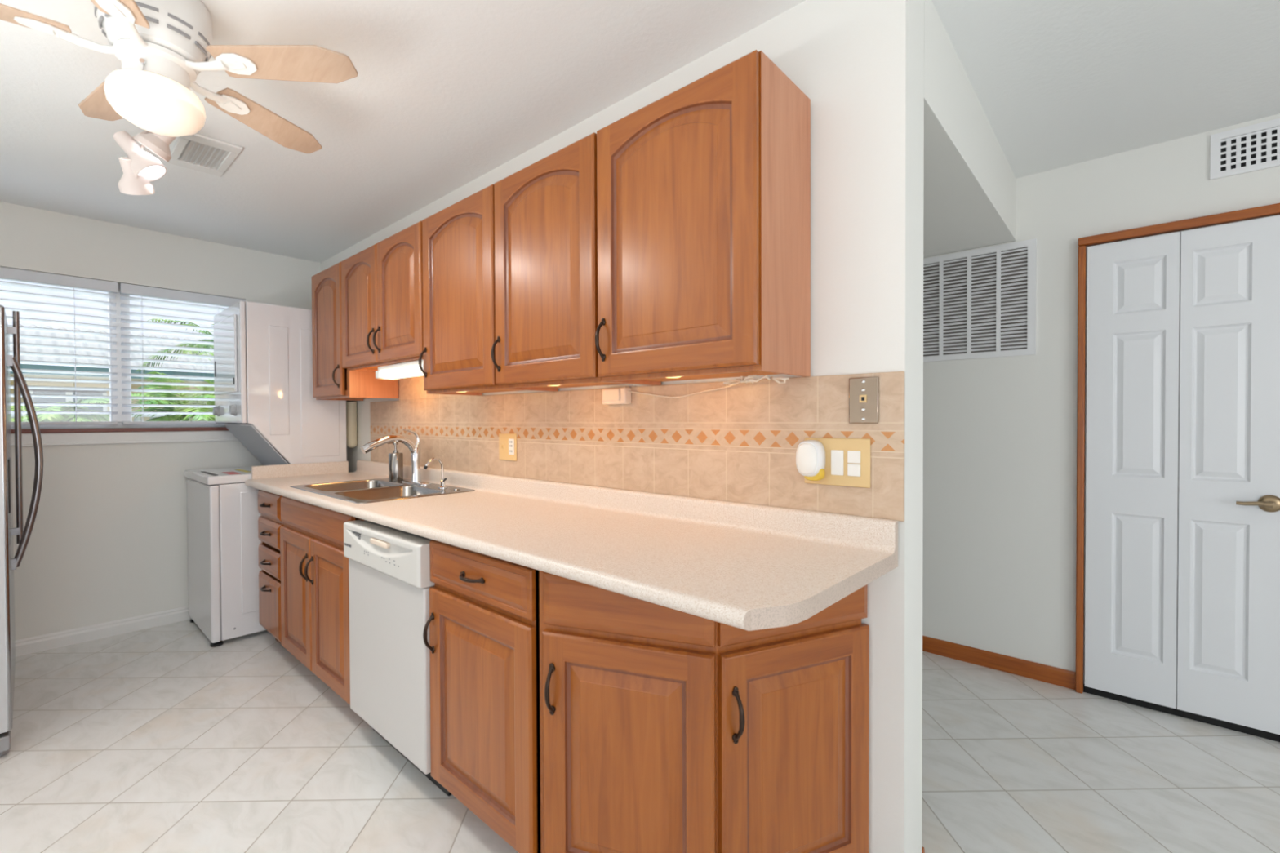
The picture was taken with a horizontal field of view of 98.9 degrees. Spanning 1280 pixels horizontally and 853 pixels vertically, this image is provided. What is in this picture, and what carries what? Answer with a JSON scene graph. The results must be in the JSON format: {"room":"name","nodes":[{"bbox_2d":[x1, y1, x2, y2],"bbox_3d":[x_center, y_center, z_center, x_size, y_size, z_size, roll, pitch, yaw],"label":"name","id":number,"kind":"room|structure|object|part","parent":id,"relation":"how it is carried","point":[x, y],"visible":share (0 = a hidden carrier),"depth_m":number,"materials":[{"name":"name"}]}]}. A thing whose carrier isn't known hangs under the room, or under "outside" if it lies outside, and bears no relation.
{"room":"kitchen","nodes":[
{"label":"kitchen","id":0,"kind":"room"},
{"bbox_2d":[0,201,320,640],"bbox_3d":[-2.656,0.007,3.938,0.160,2.458,4.210,0,1,42],"label":"wall","id":1,"kind":"structure","parent":0,"point":[108,542],"depth_m":3.28,"materials":[{"name":"paint"}]},
{"bbox_2d":[14,605,191,656],"bbox_3d":[-3.205,1.205,3.200,0.016,0.084,2.350,0,1,42],"label":"baseboard","id":2,"kind":"structure","parent":1,"relation":"attached to","point":[63,638],"depth_m":3.22,"materials":[{"name":"white wood"}]},
{"bbox_2d":[11,284,238,446],"bbox_3d":[-3.312,-0.379,3.149,0.128,0.970,1.730,0,1,42],"label":"window","id":3,"kind":"structure","parent":1,"relation":"in","point":[87,434],"depth_m":3.33,"materials":[{"name":"white paint"}]},
{"bbox_2d":[0,266,118,425],"bbox_3d":[-3.507,-0.431,2.903,0.052,0.853,1.084,0,1,42],"label":"window blind","id":4,"kind":"object","parent":3,"relation":"attached to","point":[6,273],"visible":1,"depth_m":3.14,"materials":[{"name":"white plastic"}]},
{"bbox_3d":[-3.508,-0.015,2.905,0.048,0.020,1.075,0,1,42],"label":"rail","id":5,"kind":"part","parent":4,"relation":"part of","materials":[{"name":"white plastic"}]},
{"bbox_3d":[-3.268,-0.411,3.171,0.052,0.787,0.002,0,1,42],"label":"cord","id":6,"kind":"part","parent":4,"relation":"part of","materials":[{"name":"white fabric"}]},
{"bbox_3d":[-3.169,-0.412,3.282,0.052,0.787,0.002,0,1,42],"label":"cord","id":7,"kind":"part","parent":4,"relation":"part of","materials":[{"name":"white fabric"}]},
{"bbox_3d":[-3.291,0.024,3.137,0.076,0.022,1.730,0,1,42],"label":"sill","id":8,"kind":"part","parent":3,"relation":"part of","materials":[{"name":"brown"}]},
{"bbox_2d":[120,283,245,424],"bbox_3d":[-2.930,-0.442,3.549,0.052,0.853,0.626,0,1,42],"label":"window blind","id":9,"kind":"object","parent":3,"relation":"attached to","point":[125,289],"visible":0.66,"depth_m":3.47,"materials":[{"name":"white plastic"}]},
{"bbox_3d":[-3.075,-0.414,3.387,0.052,0.787,0.002,0,1,42],"label":"cord","id":10,"kind":"part","parent":9,"relation":"part of","materials":[{"name":"white fabric"}]},
{"bbox_3d":[-2.932,-0.025,3.551,0.048,0.020,0.617,0,1,42],"label":"rail","id":11,"kind":"part","parent":9,"relation":"part of","materials":[{"name":"white plastic"}]},
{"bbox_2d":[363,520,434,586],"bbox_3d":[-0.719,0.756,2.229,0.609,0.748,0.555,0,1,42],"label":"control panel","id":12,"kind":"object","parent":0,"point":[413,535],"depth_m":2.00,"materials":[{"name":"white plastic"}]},
{"bbox_2d":[320,0,924,852],"bbox_3d":[-0.807,0.014,2.810,4.100,2.458,0.174,0,1,42],"label":"wall","id":13,"kind":"structure","parent":0,"point":[859,64],"depth_m":1.51,"materials":[{"name":"paint"}]},
{"bbox_2d":[346,401,357,448],"bbox_3d":[-1.926,-0.009,3.659,0.066,0.308,0.066,0,1,42],"label":"paper towel roll","id":14,"kind":"object","parent":13,"relation":"attached to","point":[351,406],"visible":0.95,"depth_m":3.63,"materials":[{"name":"beige paper"}]},
{"bbox_2d":[311,262,399,400],"bbox_3d":[-1.736,-0.546,3.291,0.528,0.762,0.331,0,1,42],"label":"upper cabinet","id":15,"kind":"object","parent":13,"relation":"attached to","point":[331,381],"visible":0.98,"depth_m":3.18,"materials":[{"name":"brown wood"}]},
{"bbox_3d":[-1.838,-0.549,3.220,0.461,0.745,0.020,0,1,42],"label":"door","id":16,"kind":"part","parent":15,"relation":"part of","materials":[{"name":"brown wood"}]},
{"bbox_3d":[-1.707,-0.283,3.071,0.017,0.132,0.034,0,1,42],"label":"handle","id":17,"kind":"part","parent":15,"relation":"part of","materials":[{"name":"brown metal"}]},
{"bbox_2d":[341,221,423,371],"bbox_3d":[-1.231,-0.617,2.839,0.923,0.612,0.331,0,1,42],"label":"upper cabinet","id":18,"kind":"object","parent":13,"relation":"attached to","point":[382,283],"visible":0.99,"depth_m":2.70,"materials":[{"name":"brown wood"}]},
{"bbox_3d":[-1.486,-0.621,2.905,0.454,0.596,0.020,0,1,42],"label":"door","id":19,"kind":"part","parent":18,"relation":"part of","materials":[{"name":"brown wood"}]},
{"bbox_3d":[-1.358,-0.431,2.757,0.017,0.132,0.034,0,1,42],"label":"handle","id":20,"kind":"part","parent":18,"relation":"part of","materials":[{"name":"brown metal"}]},
{"bbox_3d":[-1.303,-0.431,2.708,0.017,0.132,0.034,0,1,42],"label":"handle","id":21,"kind":"part","parent":18,"relation":"part of","materials":[{"name":"brown metal"}]},
{"bbox_2d":[375,359,423,379],"bbox_3d":[-1.127,-0.278,2.690,0.550,0.062,0.110,0,1,42],"label":"strip light","id":22,"kind":"object","parent":18,"relation":"attached to","point":[408,369],"visible":0.59,"depth_m":2.67,"materials":[{"name":"white plastic"}]},
{"bbox_2d":[379,364,423,378],"bbox_3d":[-1.129,-0.267,2.691,0.455,0.038,0.104,0,1,42],"label":"diffuser","id":23,"kind":"object","parent":22,"relation":"attached to","point":[396,371],"depth_m":2.68,"materials":[{"name":"white plastic"}]},
{"bbox_3d":[-1.140,-0.618,2.596,0.454,0.596,0.020,0,1,42],"label":"door","id":24,"kind":"part","parent":18,"relation":"part of","materials":[{"name":"brown wood"}]},
{"bbox_2d":[418,184,554,395],"bbox_3d":[-0.675,-0.533,2.344,0.562,0.773,0.331,0,1,42],"label":"upper cabinet","id":25,"kind":"object","parent":13,"relation":"attached to","point":[458,240],"visible":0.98,"depth_m":2.22,"materials":[{"name":"brown wood"}]},
{"bbox_3d":[-0.951,-0.282,2.396,0.017,0.132,0.034,0,1,42],"label":"handle","id":26,"kind":"part","parent":25,"relation":"part of","materials":[{"name":"brown metal"}]},
{"bbox_3d":[-0.754,-0.536,2.252,0.547,0.755,0.020,0,1,42],"label":"door","id":27,"kind":"part","parent":25,"relation":"part of","materials":[{"name":"brown wood"}]},
{"bbox_2d":[498,433,516,461],"bbox_3d":[-0.610,0.094,2.507,0.136,0.123,0.016,0,1,42],"label":"outlet plate","id":28,"kind":"object","parent":13,"relation":"attached to","point":[507,442],"visible":1,"depth_m":2.50,"materials":[{"name":"brown plastic"}]},
{"bbox_2d":[508,439,514,454],"bbox_3d":[-0.583,0.092,2.484,0.040,0.072,0.004,0,1,42],"label":"outlet","id":29,"kind":"object","parent":28,"relation":"attached to","point":[511,442],"depth_m":2.48,"materials":[{"name":"white plastic"}]},
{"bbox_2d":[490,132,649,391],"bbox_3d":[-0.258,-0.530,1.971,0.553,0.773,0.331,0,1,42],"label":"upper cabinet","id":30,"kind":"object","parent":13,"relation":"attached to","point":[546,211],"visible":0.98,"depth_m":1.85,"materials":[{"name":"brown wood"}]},
{"bbox_3d":[-0.534,-0.269,2.023,0.017,0.132,0.034,0,1,42],"label":"handle","id":31,"kind":"part","parent":30,"relation":"part of","materials":[{"name":"brown metal"}]},
{"bbox_3d":[-0.339,-0.533,1.882,0.541,0.755,0.020,0,1,42],"label":"door","id":32,"kind":"part","parent":30,"relation":"part of","materials":[{"name":"brown wood"}]},
{"bbox_2d":[601,386,631,404],"bbox_3d":[-0.089,-0.112,2.023,0.122,0.060,0.040,0,1,42],"label":"box","id":33,"kind":"object","parent":13,"relation":"attached to","point":[611,396],"visible":1,"depth_m":1.99,"materials":[{"name":"beige plastic"}]},
{"bbox_3d":[-0.106,-0.116,2.015,0.085,0.045,0.007,0,1,42],"label":"lid","id":34,"kind":"part","parent":33,"relation":"part of","materials":[{"name":"beige plastic"}]},
{"bbox_2d":[595,49,810,385],"bbox_3d":[0.159,-0.527,1.599,0.560,0.773,0.331,0,1,42],"label":"upper cabinet","id":35,"kind":"object","parent":13,"relation":"attached to","point":[704,188],"visible":1,"depth_m":1.45,"materials":[{"name":"brown wood"}]},
{"bbox_3d":[-0.122,-0.264,1.655,0.017,0.132,0.034,0,1,42],"label":"handle","id":36,"kind":"part","parent":35,"relation":"part of","materials":[{"name":"brown metal"}]},
{"bbox_2d":[627,374,788,398],"bbox_3d":[0.181,-0.118,1.720,0.133,0.045,0.686,-1,1,-32],"label":"cord","id":37,"kind":"object","parent":35,"relation":"hanging from","point":[748,379],"visible":1,"depth_m":1.56,"materials":[{"name":"beige plastic"}]},
{"bbox_2d":[804,437,870,488],"bbox_3d":[0.533,0.096,1.490,0.182,0.129,0.011,0,1,42],"label":"switch plate","id":38,"kind":"object","parent":13,"relation":"attached to","point":[847,460],"visible":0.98,"depth_m":1.47,"materials":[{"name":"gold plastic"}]},
{"bbox_2d":[795,440,825,480],"bbox_3d":[0.468,0.093,1.509,0.073,0.111,0.055,0,1,42],"label":"air freshener","id":39,"kind":"object","parent":38,"relation":"attached to","point":[810,454],"visible":1,"depth_m":1.49,"materials":[{"name":"white plastic"}]},
{"bbox_2d":[804,468,825,480],"bbox_3d":[0.477,0.128,1.505,0.054,0.042,0.026,0,1,42],"label":"bottle","id":40,"kind":"object","parent":39,"relation":"on","point":[818,474],"depth_m":1.49,"materials":[{"name":"plastic"}]},
{"bbox_2d":[848,376,878,423],"bbox_3d":[0.587,-0.069,1.441,0.077,0.122,0.008,0,1,42],"label":"phone jack","id":41,"kind":"object","parent":13,"relation":"attached to","point":[863,391],"visible":1,"depth_m":1.44,"materials":[{"name":"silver metal"}]},
{"bbox_2d":[0,0,1279,262],"bbox_3d":[-0.149,-1.252,0.685,8.300,0.120,6.090,0,1,42],"label":"ceiling","id":42,"kind":"structure","parent":0,"point":[444,94],"depth_m":1.95,"materials":[{"name":"white paint"}]},
{"bbox_2d":[112,130,176,195],"bbox_3d":[-1.911,-1.043,2.120,0.202,0.319,0.182,0,1,42],"label":"track light","id":43,"kind":"object","parent":42,"relation":"hanging from","point":[140,168],"visible":0.85,"depth_m":2.08,"materials":[{"name":"beige"}]},
{"bbox_3d":[-1.938,-1.133,2.128,0.012,0.111,0.099,0,1,23],"label":"arm","id":44,"kind":"part","parent":43,"relation":"part of","materials":[{"name":"beige"}]},
{"bbox_3d":[-1.929,-1.085,2.127,0.011,0.203,0.100,0,1,11],"label":"arm","id":45,"kind":"part","parent":43,"relation":"part of","materials":[{"name":"beige"}]},
{"bbox_2d":[0,0,357,153],"bbox_3d":[-1.386,-1.017,1.534,1.026,0.361,1.027,0,1,42],"label":"ceiling fan","id":46,"kind":"object","parent":42,"relation":"hanging from","point":[162,46],"visible":1,"depth_m":1.51,"materials":[{"name":"white metal"}]},
{"bbox_3d":[-1.627,-1.024,1.314,0.373,0.030,0.126,-1,1,-39],"label":"blade","id":47,"kind":"part","parent":46,"relation":"part of","materials":[{"name":"brown wood"}]},
{"bbox_3d":[-1.650,-1.028,1.726,0.373,0.030,0.126,0,1,33],"label":"blade","id":48,"kind":"part","parent":46,"relation":"part of","materials":[{"name":"brown wood"}]},
{"bbox_3d":[-1.228,-1.024,1.208,0.126,0.030,0.373,-1,1,-21],"label":"blade","id":49,"kind":"part","parent":46,"relation":"part of","materials":[{"name":"brown wood"}]},
{"bbox_3d":[-1.327,-0.953,1.462,0.012,0.054,0.013,-1,1,-22],"label":"pull chain","id":50,"kind":"part","parent":46,"relation":"part of","materials":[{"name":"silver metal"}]},
{"bbox_3d":[-1.354,-0.895,1.537,0.214,0.117,0.214,0,1,42],"label":"lamp shade","id":51,"kind":"part","parent":46,"relation":"part of","materials":[{"name":"white glass"}]},
{"bbox_3d":[-1.265,-1.032,1.875,0.126,0.030,0.373,0,1,15],"label":"blade","id":52,"kind":"part","parent":46,"relation":"part of","materials":[{"name":"brown wood"}]},
{"bbox_3d":[-1.004,-1.029,1.555,0.373,0.030,0.126,0,1,-3],"label":"blade","id":53,"kind":"part","parent":46,"relation":"part of","materials":[{"name":"brown wood"}]},
{"bbox_2d":[166,133,243,177],"bbox_3d":[-1.928,-1.200,2.423,0.400,0.012,0.200,0,1,42],"label":"ceiling vent","id":54,"kind":"object","parent":42,"relation":"in","point":[197,152],"visible":0.81,"depth_m":2.41,"materials":[{"name":"white metal"}]},
{"bbox_2d":[0,618,1279,852],"bbox_3d":[-0.138,1.326,0.717,8.300,0.120,6.090,0,1,42],"label":"floor","id":55,"kind":"structure","parent":0,"point":[161,739],"depth_m":2.01,"materials":[{"name":"tile"}]},
{"bbox_2d":[0,305,43,756],"bbox_3d":[-2.955,0.380,2.130,0.926,1.760,0.866,0,1,42],"label":"refrigerator","id":56,"kind":"object","parent":55,"relation":"on","point":[8,562],"visible":1,"depth_m":2.18,"materials":[{"name":"grey metal"}]},
{"bbox_3d":[-2.576,0.350,2.184,0.430,1.615,0.083,0,1,42],"label":"door","id":57,"kind":"part","parent":56,"relation":"part of","materials":[{"name":"silver metal"}]},
{"bbox_3d":[-2.923,0.347,2.494,0.488,1.615,0.083,0,1,42],"label":"door","id":58,"kind":"part","parent":56,"relation":"part of","materials":[{"name":"silver metal"}]},
{"bbox_3d":[-2.739,0.005,2.403,0.020,1.020,0.035,0,1,42],"label":"handle","id":59,"kind":"part","parent":56,"relation":"part of","materials":[{"name":"silver metal"}]},
{"bbox_3d":[-2.614,0.151,2.334,0.025,0.900,0.100,0,1,42],"label":"handle","id":60,"kind":"part","parent":56,"relation":"part of","materials":[{"name":"silver metal"}]},
{"bbox_2d":[184,301,346,647],"bbox_3d":[-2.411,0.254,3.542,0.676,1.972,0.730,0,1,42],"label":"laundry","id":61,"kind":"object","parent":55,"relation":"on","point":[263,353],"visible":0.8,"depth_m":3.26,"materials":[{"name":"white metal"}]},
{"bbox_3d":[-2.728,-0.099,3.526,0.068,0.068,0.028,0,1,42],"label":"control knob","id":62,"kind":"part","parent":61,"relation":"part of","materials":[{"name":"grey metal"}]},
{"bbox_2d":[184,465,266,643],"bbox_3d":[-2.411,0.742,3.550,0.670,0.940,0.730,0,1,42],"label":"washer","id":63,"kind":"object","parent":61,"relation":"in","point":[223,514],"depth_m":3.16,"materials":[{"name":"white metal"}]},
{"bbox_3d":[-2.561,-0.430,3.380,0.540,0.455,0.012,0,1,42],"label":"dryer door","id":64,"kind":"part","parent":61,"relation":"part of","materials":[{"name":"white ceramic"}]},
{"bbox_3d":[-2.543,-0.374,3.393,0.670,0.708,0.027,0,1,42],"label":"dryer panel","id":65,"kind":"part","parent":61,"relation":"part of","materials":[{"name":"white metal"}]},
{"bbox_3d":[-2.408,-0.096,3.239,0.068,0.068,0.028,0,1,42],"label":"control knob","id":66,"kind":"part","parent":61,"relation":"part of","materials":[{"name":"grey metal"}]},
{"bbox_3d":[-2.135,0.729,3.353,0.007,0.705,0.505,0,1,42],"label":"panel","id":67,"kind":"part","parent":61,"relation":"part of","materials":[{"name":"white ceramic"}]},
{"bbox_3d":[-2.174,-0.276,3.301,0.006,0.655,0.100,0,1,42],"label":"panel","id":68,"kind":"part","parent":61,"relation":"part of","materials":[{"name":"white ceramic"}]},
{"bbox_3d":[-2.024,-0.208,3.470,0.006,0.795,0.220,0,1,42],"label":"panel","id":69,"kind":"part","parent":61,"relation":"part of","materials":[{"name":"white ceramic"}]},
{"bbox_2d":[257,489,284,644],"bbox_3d":[-1.840,0.799,3.200,0.419,0.885,0.638,0,1,42],"label":"base cabinet","id":70,"kind":"object","parent":55,"relation":"on","point":[269,522],"visible":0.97,"depth_m":2.96,"materials":[{"name":"brown wood"}]},
{"bbox_3d":[-2.039,0.428,2.967,0.128,0.017,0.034,0,1,42],"label":"handle","id":71,"kind":"part","parent":70,"relation":"part of","materials":[{"name":"brown metal"}]},
{"bbox_3d":[-2.039,0.582,2.969,0.128,0.017,0.034,0,1,42],"label":"handle","id":72,"kind":"part","parent":70,"relation":"part of","materials":[{"name":"brown metal"}]},
{"bbox_3d":[-2.038,0.740,2.971,0.128,0.017,0.034,0,1,42],"label":"handle","id":73,"kind":"part","parent":70,"relation":"part of","materials":[{"name":"brown metal"}]},
{"bbox_3d":[-2.038,0.884,2.973,0.128,0.017,0.034,0,1,42],"label":"handle","id":74,"kind":"part","parent":70,"relation":"part of","materials":[{"name":"brown metal"}]},
{"bbox_3d":[-2.020,0.739,2.991,0.402,0.140,0.020,0,1,42],"label":"drawer","id":75,"kind":"part","parent":70,"relation":"part of","materials":[{"name":"brown wood"}]},
{"bbox_3d":[-2.021,0.427,2.987,0.402,0.132,0.020,0,1,42],"label":"drawer","id":76,"kind":"part","parent":70,"relation":"part of","materials":[{"name":"brown wood"}]},
{"bbox_3d":[-2.019,0.979,2.994,0.402,0.309,0.020,0,1,42],"label":"drawer","id":77,"kind":"part","parent":70,"relation":"part of","materials":[{"name":"brown wood"}]},
{"bbox_3d":[-2.020,0.581,2.989,0.402,0.136,0.020,0,1,42],"label":"drawer","id":78,"kind":"part","parent":70,"relation":"part of","materials":[{"name":"brown wood"}]},
{"bbox_2d":[244,459,897,631],"bbox_3d":[-0.818,0.292,2.279,3.381,0.117,0.635,0,1,42],"label":"countertop","id":79,"kind":"structure","parent":70,"relation":"on","point":[746,566],"depth_m":1.52,"materials":[{"name":"laminate"}]},
{"bbox_2d":[289,477,475,503],"bbox_3d":[-1.294,0.391,2.725,0.906,0.183,0.543,0,1,42],"label":"sink","id":80,"kind":"object","parent":79,"relation":"in","point":[377,490],"visible":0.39,"depth_m":2.74,"materials":[{"name":"silver metal"}]},
{"bbox_3d":[-1.480,0.393,2.840,0.390,0.178,0.380,0,1,42],"label":"bowl","id":81,"kind":"part","parent":80,"relation":"part of","materials":[{"name":"silver metal"}]},
{"bbox_3d":[-1.167,0.395,2.560,0.390,0.178,0.380,0,1,42],"label":"bowl","id":82,"kind":"part","parent":80,"relation":"part of","materials":[{"name":"silver metal"}]},
{"bbox_2d":[386,441,403,480],"bbox_3d":[-1.359,0.191,3.050,0.074,0.220,0.074,0,1,-3],"label":"soap dispenser","id":83,"kind":"object","parent":80,"relation":"on","point":[395,458],"visible":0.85,"depth_m":3.02,"materials":[{"name":"silver metal"}]},
{"bbox_2d":[360,428,431,485],"bbox_3d":[-1.274,0.158,2.821,0.250,0.291,0.308,0,1,42],"label":"faucet","id":84,"kind":"object","parent":79,"relation":"on","point":[415,478],"visible":1,"depth_m":2.88,"materials":[{"name":"silver metal"}]},
{"bbox_3d":[-1.270,0.111,2.826,0.041,0.132,0.263,0,1,42],"label":"spout","id":85,"kind":"part","parent":84,"relation":"part of","materials":[{"name":"silver metal"}]},
{"bbox_3d":[-1.208,0.061,2.895,0.024,0.099,0.095,0,1,42],"label":"lever","id":86,"kind":"part","parent":84,"relation":"part of","materials":[{"name":"silver metal"}]},
{"bbox_3d":[-1.191,0.296,2.915,0.250,0.011,0.060,0,1,42],"label":"plate","id":87,"kind":"part","parent":84,"relation":"part of","materials":[{"name":"silver metal"}]},
{"bbox_2d":[423,457,447,488],"bbox_3d":[-1.001,0.228,2.693,0.108,0.153,0.082,0,1,-13],"label":"water tap","id":88,"kind":"object","parent":79,"relation":"on","point":[442,481],"visible":1,"depth_m":2.71,"materials":[{"name":"silver metal"}]},
{"bbox_3d":[-1.007,0.213,2.686,0.013,0.123,0.096,0,1,42],"label":"spout","id":89,"kind":"part","parent":88,"relation":"part of","materials":[{"name":"silver metal"}]},
{"bbox_2d":[280,496,365,705],"bbox_3d":[-1.332,0.803,2.746,0.939,0.885,0.638,0,1,42],"label":"base cabinet","id":90,"kind":"object","parent":55,"relation":"on","point":[315,586],"visible":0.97,"depth_m":2.49,"materials":[{"name":"brown wood"}]},
{"bbox_3d":[-1.689,0.829,2.697,0.447,0.622,0.020,0,1,42],"label":"door","id":91,"kind":"part","parent":90,"relation":"part of","materials":[{"name":"brown wood"}]},
{"bbox_3d":[-1.566,0.659,2.547,0.017,0.132,0.034,0,1,42],"label":"handle","id":92,"kind":"part","parent":90,"relation":"part of","materials":[{"name":"brown metal"}]},
{"bbox_3d":[-1.510,0.659,2.498,0.017,0.132,0.034,0,1,42],"label":"handle","id":93,"kind":"part","parent":90,"relation":"part of","materials":[{"name":"brown metal"}]},
{"bbox_3d":[-1.346,0.831,2.390,0.455,0.622,0.020,0,1,42],"label":"door","id":94,"kind":"part","parent":90,"relation":"part of","materials":[{"name":"brown wood"}]},
{"bbox_2d":[343,520,451,795],"bbox_3d":[-0.741,0.813,2.206,0.629,0.870,0.620,0,1,42],"label":"dishwasher","id":95,"kind":"object","parent":55,"relation":"on","point":[389,582],"visible":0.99,"depth_m":1.94,"materials":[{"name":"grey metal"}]},
{"bbox_3d":[-0.927,0.451,1.994,0.629,0.140,0.060,0,1,42],"label":"control panel","id":96,"kind":"part","parent":95,"relation":"part of","materials":[{"name":"white plastic"}]},
{"bbox_3d":[-0.919,0.830,2.006,0.629,0.610,0.043,0,1,42],"label":"door","id":97,"kind":"part","parent":95,"relation":"part of","materials":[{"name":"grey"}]},
{"bbox_3d":[-0.871,1.195,2.063,0.609,0.110,0.015,0,1,42],"label":"kick plate","id":98,"kind":"part","parent":95,"relation":"part of","materials":[{"name":"black plastic"}]},
{"bbox_2d":[422,540,540,852],"bbox_3d":[-0.298,0.811,1.822,0.540,0.885,0.638,0,1,42],"label":"base cabinet","id":99,"kind":"object","parent":55,"relation":"on","point":[483,646],"visible":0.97,"depth_m":1.56,"materials":[{"name":"brown wood"}]},
{"bbox_3d":[-0.677,0.665,1.754,0.017,0.132,0.034,0,1,42],"label":"handle","id":100,"kind":"part","parent":99,"relation":"part of","materials":[{"name":"brown metal"}]},
{"bbox_3d":[-0.501,0.442,1.593,0.128,0.017,0.034,0,1,42],"label":"handle","id":101,"kind":"part","parent":99,"relation":"part of","materials":[{"name":"brown metal"}]},
{"bbox_3d":[-0.482,0.441,1.613,0.540,0.134,0.020,0,1,42],"label":"drawer","id":102,"kind":"part","parent":99,"relation":"part of","materials":[{"name":"brown wood"}]},
{"bbox_2d":[538,570,869,852],"bbox_3d":[0.162,0.814,1.433,0.645,0.885,0.627,0,1,42],"label":"base cabinet","id":103,"kind":"object","parent":55,"relation":"on","point":[663,729],"visible":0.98,"depth_m":1.34,"materials":[{"name":"brown wood"}]},
{"bbox_3d":[-0.229,0.668,1.381,0.017,0.132,0.034,0,1,20],"label":"handle","id":104,"kind":"part","parent":103,"relation":"part of","materials":[{"name":"brown metal"}]},
{"bbox_3d":[-0.038,0.839,1.344,0.449,0.622,0.021,0,1,20],"label":"door","id":105,"kind":"part","parent":103,"relation":"part of","materials":[{"name":"brown wood"}]},
{"bbox_3d":[0.227,0.668,1.255,0.017,0.132,0.034,-1,1,-24],"label":"handle","id":106,"kind":"part","parent":103,"relation":"part of","materials":[{"name":"brown metal"}]},
{"bbox_3d":[0.396,0.837,1.361,0.455,0.622,0.021,-1,1,-24],"label":"door","id":107,"kind":"part","parent":103,"relation":"part of","materials":[{"name":"brown wood"}]},
{"bbox_2d":[923,0,1016,257],"bbox_3d":[-0.211,-1.073,3.469,4.100,0.306,1.626,0,1,42],"label":"wall","id":108,"kind":"structure","parent":0,"point":[970,182],"depth_m":2.05,"materials":[{"name":"paint"}]},
{"bbox_2d":[922,113,1279,687],"bbox_3d":[1.798,0.003,2.875,7.900,2.458,0.140,0,1,42],"label":"wall","id":109,"kind":"structure","parent":0,"point":[999,506],"depth_m":2.67,"materials":[{"name":"paint"}]},
{"bbox_2d":[923,238,1036,362],"bbox_3d":[1.657,-0.631,2.889,0.703,0.559,0.012,0,1,42],"label":"air vent","id":110,"kind":"object","parent":109,"relation":"in","point":[978,303],"visible":0.63,"depth_m":2.81,"materials":[{"name":"white metal"}]},
{"bbox_2d":[922,635,1075,689],"bbox_3d":[1.022,1.187,3.486,2.741,0.081,0.012,0,1,42],"label":"baseboard","id":111,"kind":"structure","parent":109,"relation":"attached to","point":[1024,668],"depth_m":2.76,"materials":[{"name":"brown wood"}]},
{"bbox_2d":[1075,203,1279,693],"bbox_3d":[2.283,0.185,2.324,0.673,2.102,0.040,0,1,42],"label":"trim","id":112,"kind":"structure","parent":109,"relation":"attached to","point":[1273,209],"depth_m":2.52,"materials":[{"name":"brown wood"}]},
{"bbox_2d":[1083,684,1279,742],"bbox_3d":[2.296,1.219,2.347,0.618,0.034,0.012,0,1,42],"label":"trim","id":113,"kind":"structure","parent":109,"relation":"attached to","point":[1240,728],"depth_m":2.33,"materials":[{"name":"black"}]},
{"bbox_2d":[1084,215,1279,734],"bbox_3d":[2.269,0.191,2.308,0.607,2.020,0.082,0,1,42],"label":"door","id":114,"kind":"structure","parent":109,"relation":"in","point":[1224,608],"depth_m":2.30,"materials":[{"name":"white wood"}]},
{"bbox_3d":[2.428,0.302,2.147,0.130,0.068,0.052,0,1,42],"label":"lever handle","id":115,"kind":"part","parent":114,"relation":"part of","materials":[{"name":"gold metal"}]},
{"bbox_2d":[1209,118,1279,180],"bbox_3d":[2.488,-1.108,2.140,0.364,0.182,0.010,0,1,42],"label":"air vent","id":116,"kind":"object","parent":109,"relation":"in","point":[1255,147],"visible":1,"depth_m":2.19,"materials":[{"name":"white paint"}]},
{"label":"outside","id":117,"kind":"structure","parent":0,"visible":0},
{"bbox_3d":[-15.880,1.345,16.195,35.600,0.180,60.000,0,1,42],"label":"ground","id":118,"kind":"structure","parent":117,"visible":0},
{"bbox_2d":[10,398,109,422],"bbox_3d":[-6.499,0.511,6.129,1.234,1.675,1.146,0,1,-5],"label":"palm","id":119,"kind":"object","parent":118,"relation":"on","point":[41,417],"visible":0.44,"depth_m":6.08,"materials":[{"name":"green plant"}]},
{"bbox_2d":[10,413,181,421],"bbox_3d":[-6.598,0.572,7.891,0.240,1.500,14.000,0,1,42],"label":"wall","id":120,"kind":"structure","parent":118,"relation":"on","point":[12,415],"depth_m":7.51,"materials":[{"name":"white paint"}]},
{"bbox_2d":[7,324,213,421],"bbox_3d":[-10.871,-0.393,11.693,5.050,3.368,18.200,0,1,42],"label":"outdoor view","id":121,"kind":"structure","parent":118,"relation":"on","point":[32,383],"depth_m":9.99,"materials":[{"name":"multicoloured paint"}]},
{"bbox_3d":[-10.078,-0.436,9.675,0.019,0.420,0.950,0,1,42],"label":"pane","id":122,"kind":"part","parent":121,"relation":"part of","materials":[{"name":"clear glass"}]},
{"bbox_2d":[131,371,215,421],"bbox_3d":[-4.875,0.393,5.974,1.315,1.903,1.263,0,1,42],"label":"palm","id":123,"kind":"object","parent":118,"relation":"on","point":[168,417],"visible":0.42,"depth_m":5.75,"materials":[{"name":"green plant"}]},
{"bbox_2d":[137,318,213,373],"bbox_3d":[-7.130,-0.384,9.373,2.005,3.390,1.763,0,1,23],"label":"palm","id":124,"kind":"object","parent":118,"relation":"on","point":[199,345],"visible":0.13,"depth_m":9.10,"materials":[{"name":"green plant"}]}
]}

